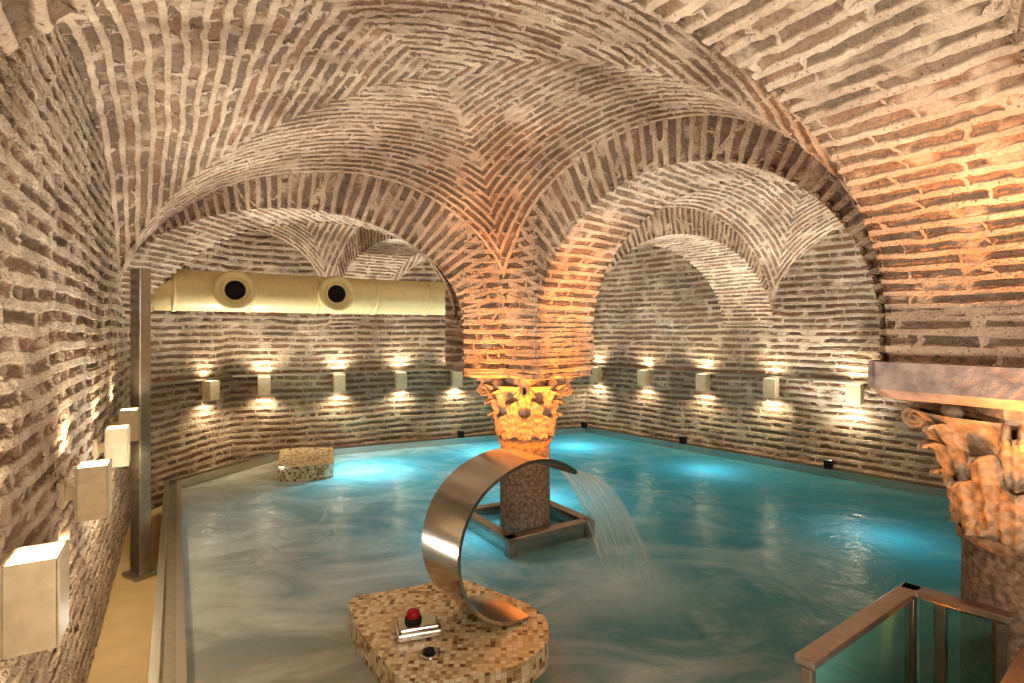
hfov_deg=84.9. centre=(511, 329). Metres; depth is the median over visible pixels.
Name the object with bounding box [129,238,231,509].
wall
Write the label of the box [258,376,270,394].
wall sconce
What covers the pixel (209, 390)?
wall sconce
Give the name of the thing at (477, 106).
ceiling
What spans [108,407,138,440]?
wall sconce
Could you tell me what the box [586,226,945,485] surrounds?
wall
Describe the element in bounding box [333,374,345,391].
wall sconce
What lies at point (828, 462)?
post
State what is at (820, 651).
glass railing
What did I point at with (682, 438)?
post
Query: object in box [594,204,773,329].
brick arch
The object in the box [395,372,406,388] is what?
wall sconce
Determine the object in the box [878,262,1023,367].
brick pier
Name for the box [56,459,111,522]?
wall sconce
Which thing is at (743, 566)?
pool water
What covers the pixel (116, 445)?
wall sconce
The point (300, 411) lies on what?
wall
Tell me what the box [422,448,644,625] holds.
fountain
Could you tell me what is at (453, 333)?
brick pier
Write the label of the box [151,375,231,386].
trim
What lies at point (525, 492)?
shaft
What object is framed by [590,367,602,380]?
wall sconce
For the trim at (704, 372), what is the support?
attached to the wall at (655, 309)
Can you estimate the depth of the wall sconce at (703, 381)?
9.06 m
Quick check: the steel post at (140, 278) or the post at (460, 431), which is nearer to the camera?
the steel post at (140, 278)
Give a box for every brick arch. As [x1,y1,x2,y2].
[0,0,1023,366]
[120,168,507,363]
[329,228,463,360]
[505,115,887,365]
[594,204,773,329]
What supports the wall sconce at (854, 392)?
attached to the wall at (655, 309)
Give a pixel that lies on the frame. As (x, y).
(573, 525)
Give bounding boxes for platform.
[349,579,548,682]
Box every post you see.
[122,268,156,581]
[456,429,465,437]
[580,420,588,427]
[678,435,687,443]
[822,458,834,468]
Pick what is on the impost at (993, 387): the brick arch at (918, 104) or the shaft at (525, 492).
the brick arch at (918, 104)
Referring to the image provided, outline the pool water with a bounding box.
[181,432,960,682]
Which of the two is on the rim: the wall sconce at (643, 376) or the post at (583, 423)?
the post at (583, 423)
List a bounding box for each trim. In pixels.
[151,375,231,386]
[232,369,444,376]
[594,365,867,383]
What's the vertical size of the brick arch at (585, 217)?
2.100 m
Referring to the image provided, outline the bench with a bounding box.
[278,447,333,481]
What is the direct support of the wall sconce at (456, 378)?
attached to the wall at (300, 411)
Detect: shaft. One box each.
[498,435,551,533]
[954,523,1023,682]
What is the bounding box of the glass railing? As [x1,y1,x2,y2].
[794,582,1023,682]
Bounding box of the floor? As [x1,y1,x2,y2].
[86,506,161,682]
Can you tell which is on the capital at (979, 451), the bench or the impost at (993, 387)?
the impost at (993, 387)
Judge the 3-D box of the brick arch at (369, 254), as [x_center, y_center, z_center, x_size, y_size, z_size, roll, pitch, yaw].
[-1.399,-0.730,7.650,0.800,2.100,4.856,0,0,-37]
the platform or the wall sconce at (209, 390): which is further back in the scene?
the wall sconce at (209, 390)
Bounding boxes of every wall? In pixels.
[0,24,129,682]
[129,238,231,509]
[229,231,586,462]
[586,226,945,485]
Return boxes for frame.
[467,500,594,557]
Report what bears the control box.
on the platform
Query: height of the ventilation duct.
0.514 m
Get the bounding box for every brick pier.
[445,202,593,379]
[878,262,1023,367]
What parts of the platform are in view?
air button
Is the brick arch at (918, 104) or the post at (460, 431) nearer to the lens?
the brick arch at (918, 104)
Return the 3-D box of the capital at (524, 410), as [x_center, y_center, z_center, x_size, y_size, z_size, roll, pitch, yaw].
[0.130,0.756,5.600,0.892,0.608,0.892,0,0,-24]
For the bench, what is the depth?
7.55 m
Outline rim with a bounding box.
[148,426,948,682]
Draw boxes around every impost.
[451,366,590,380]
[868,359,1023,410]
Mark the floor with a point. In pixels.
(122, 652)
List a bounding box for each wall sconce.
[0,540,68,659]
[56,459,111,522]
[92,424,129,467]
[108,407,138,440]
[199,380,219,400]
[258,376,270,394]
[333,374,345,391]
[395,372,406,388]
[450,371,462,385]
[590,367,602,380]
[637,370,650,385]
[696,373,710,390]
[763,378,779,396]
[845,383,863,404]
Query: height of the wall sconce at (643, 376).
0.270 m
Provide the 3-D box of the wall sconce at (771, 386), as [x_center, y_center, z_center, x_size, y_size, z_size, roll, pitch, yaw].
[3.861,0.850,8.308,0.214,0.270,0.178,0,0,-41]
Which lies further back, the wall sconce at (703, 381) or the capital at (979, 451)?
the wall sconce at (703, 381)
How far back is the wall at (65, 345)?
2.74 m
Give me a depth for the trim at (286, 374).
9.09 m
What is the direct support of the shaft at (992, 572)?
on the floor
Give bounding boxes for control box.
[394,608,441,643]
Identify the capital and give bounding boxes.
[475,377,574,441]
[896,400,1023,550]
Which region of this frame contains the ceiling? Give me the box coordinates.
[56,0,856,325]
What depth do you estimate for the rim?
6.87 m
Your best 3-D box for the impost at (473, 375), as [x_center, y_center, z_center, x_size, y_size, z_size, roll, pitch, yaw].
[-0.026,0.427,5.689,1.189,0.055,1.446,0,0,-41]
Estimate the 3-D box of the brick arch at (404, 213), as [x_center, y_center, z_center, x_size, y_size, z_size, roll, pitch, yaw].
[-2.270,-0.730,5.798,4.557,2.100,0.800,0,0,5]
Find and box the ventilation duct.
[151,269,445,315]
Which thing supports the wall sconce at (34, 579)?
attached to the wall at (65, 345)

